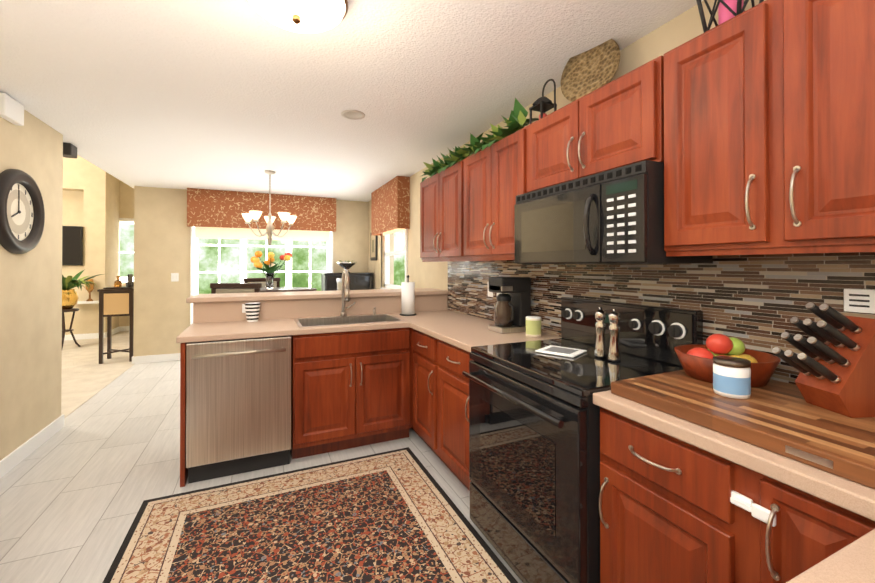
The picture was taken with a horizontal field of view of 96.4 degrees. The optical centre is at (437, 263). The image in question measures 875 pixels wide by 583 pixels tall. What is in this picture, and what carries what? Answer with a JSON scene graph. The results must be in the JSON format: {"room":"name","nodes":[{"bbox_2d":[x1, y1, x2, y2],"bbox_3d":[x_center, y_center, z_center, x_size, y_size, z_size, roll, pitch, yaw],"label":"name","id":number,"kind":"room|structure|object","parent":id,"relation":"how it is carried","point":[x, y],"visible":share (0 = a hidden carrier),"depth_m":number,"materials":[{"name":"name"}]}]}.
{"room":"kitchen","nodes":[
{"label":"kitchen","id":0,"kind":"room"},
{"bbox_2d":[0,110,62,460],"bbox_3d":[-2.636,-0.941,1.994,0.140,4.600,7.820,0,0,-24],"label":"wall","id":1,"kind":"structure","parent":0,"point":[30,336],"depth_m":2.85,"materials":[{"name":"paint"}]},
{"bbox_2d":[0,93,23,125],"bbox_3d":[-2.778,-0.998,2.544,0.049,0.140,0.220,0,0,-24],"label":"door chime","id":2,"kind":"object","parent":1,"relation":"attached to","point":[12,110],"visible":0.98,"depth_m":2.52,"materials":[{"name":"white plastic"}]},
{"bbox_2d":[0,169,44,253],"bbox_3d":[-2.830,-0.347,2.659,0.052,0.570,0.570,0,0,-24],"label":"wall clock","id":3,"kind":"object","parent":1,"relation":"attached to","point":[22,216],"visible":1,"depth_m":2.65,"materials":[{"name":"black plastic"}]},
{"bbox_2d":[0,414,63,477],"bbox_3d":[-2.098,1.302,0.947,0.035,0.100,5.095,0,0,-24],"label":"baseboard","id":4,"kind":"structure","parent":1,"relation":"attached to","point":[14,458],"depth_m":2.79,"materials":[{"name":"white paint"}]},
{"bbox_2d":[61,331,133,418],"bbox_3d":[-7.015,1.395,4.210,6.340,0.056,6.920,0,0,-24],"label":"floor","id":5,"kind":"structure","parent":0,"point":[86,376],"depth_m":5.12,"materials":[{"name":"beige tile"}]},
{"bbox_2d":[62,308,79,347],"bbox_3d":[-6.035,1.070,6.351,0.322,0.647,0.342,0,0,-24],"label":"plant stand","id":6,"kind":"object","parent":5,"relation":"on","point":[73,310],"visible":0.56,"depth_m":6.33,"materials":[{"name":"brown wood"}]},
{"bbox_2d":[62,270,102,308],"bbox_3d":[-6.065,0.388,6.367,1.229,0.716,1.241,0,0,-24],"label":"potted palm","id":7,"kind":"object","parent":6,"relation":"on","point":[70,297],"visible":0.54,"depth_m":6.31,"materials":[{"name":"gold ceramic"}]},
{"bbox_2d":[97,288,133,363],"bbox_3d":[-4.532,0.872,5.592,0.410,1.020,0.390,0,0,-24],"label":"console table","id":8,"kind":"object","parent":5,"relation":"on","point":[115,302],"visible":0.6,"depth_m":5.45,"materials":[{"name":"brown wood"}]},
{"bbox_2d":[62,155,133,334],"bbox_3d":[-8.127,-0.910,6.942,6.240,4.600,0.950,0,0,-24],"label":"wall","id":9,"kind":"structure","parent":0,"point":[98,202],"depth_m":7.21,"materials":[{"name":"paint"}]},
{"bbox_2d":[63,142,76,157],"bbox_3d":[-3.331,-1.016,3.523,0.095,0.108,0.140,0,0,-24],"label":"speaker","id":10,"kind":"object","parent":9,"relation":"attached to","point":[69,150],"visible":0.81,"depth_m":3.48},
{"bbox_2d":[62,226,82,264],"bbox_3d":[-7.021,-0.315,6.880,1.210,0.710,0.060,0,0,-24],"label":"wall-mounted tv","id":11,"kind":"object","parent":9,"relation":"attached to","point":[72,245],"visible":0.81,"depth_m":7.05,"materials":[{"name":"black"}]},
{"bbox_2d":[64,332,106,340],"bbox_3d":[-8.474,1.336,6.244,5.045,0.100,0.015,0,0,-24],"label":"baseboard","id":12,"kind":"structure","parent":9,"relation":"attached to","point":[91,335],"depth_m":7.15,"materials":[{"name":"white paint"}]},
{"bbox_2d":[77,301,98,303],"bbox_3d":[-6.363,0.711,7.093,0.390,0.040,0.198,0,0,-24],"label":"wall shelf","id":13,"kind":"object","parent":9,"relation":"attached to","point":[87,302],"visible":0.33,"depth_m":7.04,"materials":[{"name":"white paint"}]},
{"bbox_2d":[86,279,93,300],"bbox_3d":[-6.323,0.490,7.114,0.120,0.400,0.120,0,0,-24],"label":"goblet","id":14,"kind":"object","parent":13,"relation":"on","point":[91,288],"visible":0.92,"depth_m":7.09,"materials":[{"name":"orange glass"}]},
{"bbox_2d":[112,326,119,334],"bbox_3d":[-6.345,1.345,7.641,0.015,0.100,0.750,0,0,-24],"label":"baseboard","id":15,"kind":"structure","parent":9,"relation":"attached to","point":[115,330],"depth_m":7.77,"materials":[{"name":"white paint"}]},
{"bbox_2d":[120,326,129,330],"bbox_3d":[-6.046,1.348,8.212,1.030,0.100,0.015,0,0,-24],"label":"baseboard","id":16,"kind":"structure","parent":9,"relation":"attached to","point":[122,328],"depth_m":8.03,"materials":[{"name":"white paint"}]},
{"bbox_2d":[119,218,133,282],"bbox_3d":[-6.198,-0.262,8.207,1.020,1.320,0.118,0,0,-24],"label":"window","id":17,"kind":"structure","parent":9,"relation":"in","point":[123,220],"depth_m":8.07,"materials":[{"name":"white paint"}]},
{"bbox_2d":[133,186,148,356],"bbox_3d":[-4.790,-0.910,6.946,0.150,4.600,3.380,0,0,-24],"label":"wall","id":18,"kind":"structure","parent":0,"point":[141,194],"depth_m":5.40,"materials":[{"name":"paint"}]},
{"bbox_2d":[149,187,367,354],"bbox_3d":[-2.648,-0.915,6.155,3.110,4.600,0.180,0,0,-24],"label":"wall","id":19,"kind":"structure","parent":0,"point":[162,237],"depth_m":5.56,"materials":[{"name":"paint"}]},
{"bbox_2d":[134,353,179,363],"bbox_3d":[-2.676,1.334,6.021,3.260,0.100,0.015,0,0,-24],"label":"baseboard","id":20,"kind":"structure","parent":19,"relation":"attached to","point":[175,356],"depth_m":5.45,"materials":[{"name":"white paint"}]},
{"bbox_2d":[171,273,178,281],"bbox_3d":[-3.731,0.201,5.556,0.090,0.120,0.008,0,0,-24],"label":"switch plate","id":21,"kind":"object","parent":19,"relation":"attached to","point":[174,277],"visible":1,"depth_m":5.55,"materials":[{"name":"white plastic"}]},
{"bbox_2d":[190,226,332,324],"bbox_3d":[-2.653,0.170,6.074,2.010,1.650,0.150,0,0,-24],"label":"window","id":22,"kind":"structure","parent":19,"relation":"in","point":[243,235],"depth_m":5.94,"materials":[{"name":"white paint"}]},
{"bbox_2d":[187,188,335,231],"bbox_3d":[-2.610,-0.785,5.983,2.060,0.538,0.158,0,0,-24],"label":"valance","id":23,"kind":"object","parent":19,"relation":"attached to","point":[215,208],"visible":0.98,"depth_m":5.85,"materials":[{"name":"fabric"}]},
{"bbox_2d":[0,360,522,582],"bbox_3d":[-1.076,1.388,2.680,3.480,0.050,7.820,0,0,-24],"label":"floor","id":24,"kind":"structure","parent":0,"point":[89,478],"depth_m":2.48,"materials":[{"name":"grey tile"}]},
{"bbox_2d":[210,283,261,293],"bbox_3d":[-1.921,0.781,3.911,0.460,1.180,0.460,0,0,-2],"label":"chair","id":25,"kind":"object","parent":24,"relation":"on","point":[217,288],"visible":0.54,"depth_m":3.69,"materials":[{"name":"brown wood"}]},
{"bbox_2d":[186,335,291,483],"bbox_3d":[-1.366,0.928,2.748,0.607,0.872,0.663,0,0,-24],"label":"dishwasher","id":26,"kind":"object","parent":24,"relation":"on","point":[238,404],"visible":0.98,"depth_m":2.49,"materials":[{"name":"silver metal"}]},
{"bbox_2d":[243,278,280,286],"bbox_3d":[-2.286,0.789,5.141,0.460,1.180,0.460,0,0,-29],"label":"chair","id":27,"kind":"object","parent":24,"relation":"on","point":[276,282],"visible":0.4,"depth_m":5.29,"materials":[{"name":"brown wood"}]},
{"bbox_2d":[260,287,316,291],"bbox_3d":[-1.944,0.840,4.530,1.040,1.070,1.040,0,0,-24],"label":"pub table","id":28,"kind":"object","parent":24,"relation":"on","point":[284,289],"visible":0.17,"depth_m":4.53,"materials":[{"name":"brown wood"}]},
{"bbox_2d":[250,251,291,289],"bbox_3d":[-1.931,0.081,4.552,0.447,0.446,0.501,0,0,-24],"label":"flower vase","id":29,"kind":"object","parent":28,"relation":"on","point":[270,269],"visible":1,"depth_m":4.50,"materials":[{"name":"clear glass"}]},
{"bbox_2d":[102,447,517,582],"bbox_3d":[-0.467,1.351,1.496,1.600,0.008,2.320,0,0,-24],"label":"rug","id":30,"kind":"object","parent":24,"relation":"on","point":[395,516],"visible":1,"depth_m":1.95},
{"bbox_2d":[186,288,447,322],"bbox_3d":[-0.968,0.816,3.538,2.158,1.106,0.450,0,0,-24],"label":"peninsula bar","id":31,"kind":"object","parent":24,"relation":"on","point":[222,307],"visible":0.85,"depth_m":3.29,"materials":[{"name":"paint"}]},
{"bbox_2d":[336,278,350,289],"bbox_3d":[-1.368,0.787,4.852,0.460,1.180,0.460,0,0,-29],"label":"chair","id":32,"kind":"object","parent":24,"relation":"on","point":[339,283],"visible":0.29,"depth_m":4.97,"materials":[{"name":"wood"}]},
{"bbox_2d":[321,272,373,290],"bbox_3d":[-1.452,0.768,6.276,0.760,1.235,0.440,0,0,-24],"label":"bar cabinet","id":33,"kind":"object","parent":24,"relation":"on","point":[361,280],"visible":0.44,"depth_m":6.12,"materials":[{"name":"black"}]},
{"bbox_2d":[336,260,356,272],"bbox_3d":[-1.457,0.051,6.267,0.340,0.197,0.340,0,0,-24],"label":"bowl","id":34,"kind":"object","parent":33,"relation":"on","point":[347,265],"visible":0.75,"depth_m":6.18,"materials":[{"name":"silver metal"}]},
{"bbox_2d":[384,327,411,437],"bbox_3d":[-0.041,0.930,3.377,0.618,0.876,0.662,0,0,-24],"label":"base cabinet","id":35,"kind":"object","parent":24,"relation":"on","point":[397,341],"depth_m":2.95,"materials":[{"name":"brown wood"}]},
{"bbox_2d":[176,270,475,342],"bbox_3d":[-0.745,0.352,3.074,2.101,0.600,0.645,0,0,-24],"label":"countertop","id":36,"kind":"structure","parent":35,"relation":"on","point":[228,330],"depth_m":2.87,"materials":[{"name":"beige stone"}]},
{"bbox_2d":[245,302,259,321],"bbox_3d":[-1.435,0.381,3.035,0.112,0.140,0.112,0,0,-24],"label":"cup","id":37,"kind":"object","parent":36,"relation":"on","point":[252,310],"visible":0.98,"depth_m":3.00,"materials":[{"name":"white ceramic"}]},
{"bbox_2d":[294,270,404,326],"bbox_3d":[-0.709,0.352,3.113,0.784,0.600,0.480,0,0,-24],"label":"sink basin","id":38,"kind":"object","parent":36,"relation":"in","point":[343,319],"depth_m":3.25,"materials":[{"name":"silver metal"}]},
{"bbox_2d":[399,275,416,315],"bbox_3d":[-0.258,0.280,3.428,0.150,0.347,0.150,0,0,-24],"label":"paper towel holder","id":39,"kind":"object","parent":36,"relation":"on","point":[407,298],"visible":1,"depth_m":3.38,"materials":[{"name":"white paper"}]},
{"bbox_2d":[412,328,431,449],"bbox_3d":[0.183,0.927,2.879,0.618,0.876,0.430,0,0,-24],"label":"base cabinet","id":40,"kind":"object","parent":24,"relation":"on","point":[421,342],"depth_m":2.78,"materials":[{"name":"brown wood"}]},
{"bbox_2d":[432,337,471,490],"bbox_3d":[0.385,0.924,2.431,0.618,0.876,0.554,0,0,-24],"label":"base cabinet","id":41,"kind":"object","parent":24,"relation":"on","point":[450,389],"depth_m":2.36,"materials":[{"name":"brown wood"}]},
{"bbox_2d":[462,297,702,582],"bbox_3d":[0.593,0.775,1.790,0.718,1.165,0.778,0,0,-24],"label":"range","id":42,"kind":"object","parent":24,"relation":"on","point":[534,447],"visible":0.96,"depth_m":1.60,"materials":[{"name":"black metal"}]},
{"bbox_2d":[535,345,586,357],"bbox_3d":[0.599,0.426,1.896,0.190,0.009,0.170,0,0,41],"label":"plate","id":43,"kind":"object","parent":42,"relation":"on","point":[562,351],"visible":0.96,"depth_m":1.87,"materials":[{"name":"white ceramic"}]},
{"bbox_2d":[594,307,606,357],"bbox_3d":[0.747,0.315,1.790,0.056,0.230,0.056,0,0,-24],"label":"pepper mill","id":44,"kind":"object","parent":42,"relation":"on","point":[600,346],"visible":1,"depth_m":1.77,"materials":[{"name":"silver metal"}]},
{"bbox_2d":[608,308,621,361],"bbox_3d":[0.778,0.314,1.720,0.056,0.230,0.056,0,0,-24],"label":"pepper mill","id":45,"kind":"object","parent":42,"relation":"on","point":[614,353],"visible":1,"depth_m":1.70,"materials":[{"name":"silver metal"}]},
{"bbox_2d":[599,407,743,582],"bbox_3d":[0.918,0.917,1.244,0.618,0.876,0.471,0,0,-24],"label":"base cabinet","id":46,"kind":"object","parent":24,"relation":"on","point":[673,509],"depth_m":1.11,"materials":[{"name":"brown wood"}]},
{"bbox_2d":[744,467,874,582],"bbox_3d":[1.059,0.915,0.931,0.618,0.876,0.216,0,0,-24],"label":"base cabinet","id":47,"kind":"object","parent":24,"relation":"on","point":[789,530],"depth_m":0.85,"materials":[{"name":"brown wood"}]},
{"bbox_2d":[404,317,874,509],"bbox_3d":[0.581,0.543,1.951,0.658,0.203,3.780,0,0,-24],"label":"countertop","id":48,"kind":"structure","parent":47,"relation":"on","point":[463,333],"depth_m":1.02,"materials":[{"name":"beige stone"}]},
{"bbox_2d":[488,277,530,333],"bbox_3d":[0.482,0.270,2.587,0.230,0.355,0.193,0,0,-24],"label":"coffee maker","id":49,"kind":"object","parent":48,"relation":"on","point":[512,309],"visible":0.98,"depth_m":2.54,"materials":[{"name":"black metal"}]},
{"bbox_2d":[526,316,540,336],"bbox_3d":[0.588,0.387,2.398,0.094,0.118,0.094,0,0,-24],"label":"candle","id":50,"kind":"object","parent":48,"relation":"on","point":[533,326],"visible":1,"depth_m":2.36,"materials":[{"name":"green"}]},
{"bbox_2d":[611,370,874,488],"bbox_3d":[0.958,0.418,1.134,0.532,0.040,0.650,0,0,-24],"label":"cutting board","id":51,"kind":"object","parent":48,"relation":"on","point":[785,419],"visible":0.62,"depth_m":1.00,"materials":[{"name":"brown wood"}]},
{"bbox_2d":[674,334,780,386],"bbox_3d":[1.002,0.323,1.368,0.300,0.151,0.300,0,0,-24],"label":"fruit bowl","id":52,"kind":"object","parent":51,"relation":"on","point":[696,361],"visible":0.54,"depth_m":1.34,"materials":[{"name":"brown wood"}]},
{"bbox_2d":[713,356,750,398],"bbox_3d":[0.892,0.345,1.187,0.092,0.106,0.092,0,0,-24],"label":"candle jar","id":53,"kind":"object","parent":51,"relation":"on","point":[731,377],"visible":1,"depth_m":1.15,"materials":[{"name":"white ceramic"}]},
{"bbox_2d":[772,302,874,417],"bbox_3d":[1.109,0.252,1.063,0.345,0.289,0.118,0,0,-4],"label":"knife block","id":54,"kind":"object","parent":51,"relation":"on","point":[834,364],"visible":1,"depth_m":1.03,"materials":[{"name":"brown wood"}]},
{"bbox_2d":[786,498,874,582],"bbox_3d":[0.590,0.453,0.236,1.991,0.038,0.644,0,0,-24],"label":"countertop","id":55,"kind":"structure","parent":47,"relation":"on","point":[853,562],"depth_m":0.57,"materials":[{"name":"beige stone"}]},
{"bbox_2d":[0,0,703,201],"bbox_3d":[-1.094,-1.152,2.688,3.520,0.150,7.820,0,0,-24],"label":"ceiling","id":56,"kind":"structure","parent":0,"point":[236,95],"depth_m":2.29,"materials":[{"name":"white paint"}]},
{"bbox_2d":[242,170,296,246],"bbox_3d":[-1.953,-0.625,4.560,0.602,0.877,0.581,0,0,-24],"label":"chandelier","id":57,"kind":"object","parent":56,"relation":"hanging from","point":[270,218],"visible":1,"depth_m":4.51,"materials":[{"name":"white glass"}]},
{"bbox_2d":[247,0,347,33],"bbox_3d":[-0.547,-1.006,1.518,0.392,0.154,0.392,0,0,-24],"label":"dome lamp","id":58,"kind":"object","parent":56,"relation":"attached to","point":[308,16],"visible":1,"depth_m":1.51,"materials":[{"name":"white glass"}]},
{"bbox_2d":[341,110,364,119],"bbox_3d":[-0.610,-1.072,2.829,0.170,0.005,0.170,0,0,-24],"label":"recessed light","id":59,"kind":"object","parent":56,"relation":"in","point":[353,114],"visible":1,"depth_m":2.83,"materials":[{"name":"white"}]},
{"bbox_2d":[368,0,764,333],"bbox_3d":[0.411,0.147,3.356,0.180,2.440,7.820,0,0,-24],"label":"wall","id":60,"kind":"structure","parent":0,"point":[679,30],"depth_m":2.67,"materials":[{"name":"paint"}]},
{"bbox_2d":[370,233,377,260],"bbox_3d":[-1.025,-0.274,6.299,0.027,0.460,0.360,0,0,-24],"label":"picture frame","id":61,"kind":"object","parent":60,"relation":"attached to","point":[373,247],"visible":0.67,"depth_m":6.26,"materials":[{"name":"black"}]},
{"bbox_2d":[371,176,409,235],"bbox_3d":[-0.668,-0.739,5.344,0.158,0.638,1.240,0,0,-24],"label":"valance","id":62,"kind":"object","parent":60,"relation":"attached to","point":[390,205],"visible":0.96,"depth_m":4.96,"materials":[{"name":"fabric"}]},
{"bbox_2d":[380,228,407,288],"bbox_3d":[-0.570,-0.110,5.406,0.130,1.060,1.120,0,0,-24],"label":"window","id":63,"kind":"structure","parent":60,"relation":"in","point":[387,255],"depth_m":5.81,"materials":[{"name":"white paint"}]},
{"bbox_2d":[420,161,459,259],"bbox_3d":[0.154,-0.398,3.312,0.323,0.730,0.850,0,0,-24],"label":"upper cabinet","id":64,"kind":"object","parent":60,"relation":"attached to","point":[440,193],"depth_m":3.19,"materials":[{"name":"brown wood"}]},
{"bbox_2d":[460,128,523,259],"bbox_3d":[0.481,-0.402,2.584,0.323,0.730,0.746,0,0,-24],"label":"upper cabinet","id":65,"kind":"object","parent":60,"relation":"attached to","point":[491,179],"depth_m":2.50,"materials":[{"name":"brown wood"}]},
{"bbox_2d":[422,98,538,181],"bbox_3d":[0.233,-0.849,2.998,0.316,0.267,1.551,0,0,-24],"label":"ivy garland","id":66,"kind":"object","parent":65,"relation":"on","point":[517,121],"visible":0.65,"depth_m":2.70,"materials":[{"name":"green plant"}]},
{"bbox_2d":[524,56,659,192],"bbox_3d":[0.798,-0.574,1.879,0.323,0.395,0.798,0,0,-24],"label":"upper cabinet","id":67,"kind":"object","parent":60,"relation":"attached to","point":[616,124],"depth_m":1.70,"materials":[{"name":"brown wood"}]},
{"bbox_2d":[529,79,556,123],"bbox_3d":[0.612,-0.898,2.206,0.150,0.255,0.205,0,0,-24],"label":"lantern","id":68,"kind":"object","parent":67,"relation":"on","point":[542,105],"visible":0.71,"depth_m":2.20,"materials":[{"name":"black metal"}]},
{"bbox_2d":[561,38,619,101],"bbox_3d":[0.760,-0.951,1.964,0.158,0.352,0.312,0,0,-24],"label":"decorative plate","id":69,"kind":"object","parent":67,"relation":"on","point":[589,71],"visible":0.83,"depth_m":1.97,"materials":[{"name":"brown woven wicker"}]},
{"bbox_2d":[514,160,712,263],"bbox_3d":[0.737,-0.184,1.841,0.446,0.373,0.796,0,0,-24],"label":"over-the-range microwave","id":70,"kind":"object","parent":67,"relation":"attached to","point":[614,216],"visible":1,"depth_m":1.60,"materials":[{"name":"black"}]},
{"bbox_2d":[448,252,874,384],"bbox_3d":[0.740,0.204,2.374,0.021,0.483,3.137,0,0,-24],"label":"backsplash","id":71,"kind":"structure","parent":60,"relation":"attached to","point":[755,302],"depth_m":1.54,"materials":[{"name":"tile"}]},
{"bbox_2d":[660,0,874,255],"bbox_3d":[1.107,-0.411,1.190,0.323,0.730,0.690,0,0,-24],"label":"upper cabinet","id":72,"kind":"object","parent":60,"relation":"attached to","point":[752,129],"depth_m":1.14,"materials":[{"name":"brown wood"}]},
{"bbox_2d":[696,0,763,31],"bbox_3d":[1.003,-0.909,1.338,0.180,0.265,0.180,0,0,-24],"label":"lantern","id":73,"kind":"object","parent":72,"relation":"on","point":[728,9],"visible":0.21,"depth_m":1.33,"materials":[{"name":"black"}]},
{"label":"outside","id":74,"kind":"structure","parent":0,"visible":0},
{"bbox_2d":[119,224,404,293],"bbox_3d":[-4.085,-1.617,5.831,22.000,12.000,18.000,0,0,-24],"label":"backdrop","id":75,"kind":"structure","parent":74,"point":[208,258],"depth_m":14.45,"materials":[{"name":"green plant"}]}
]}

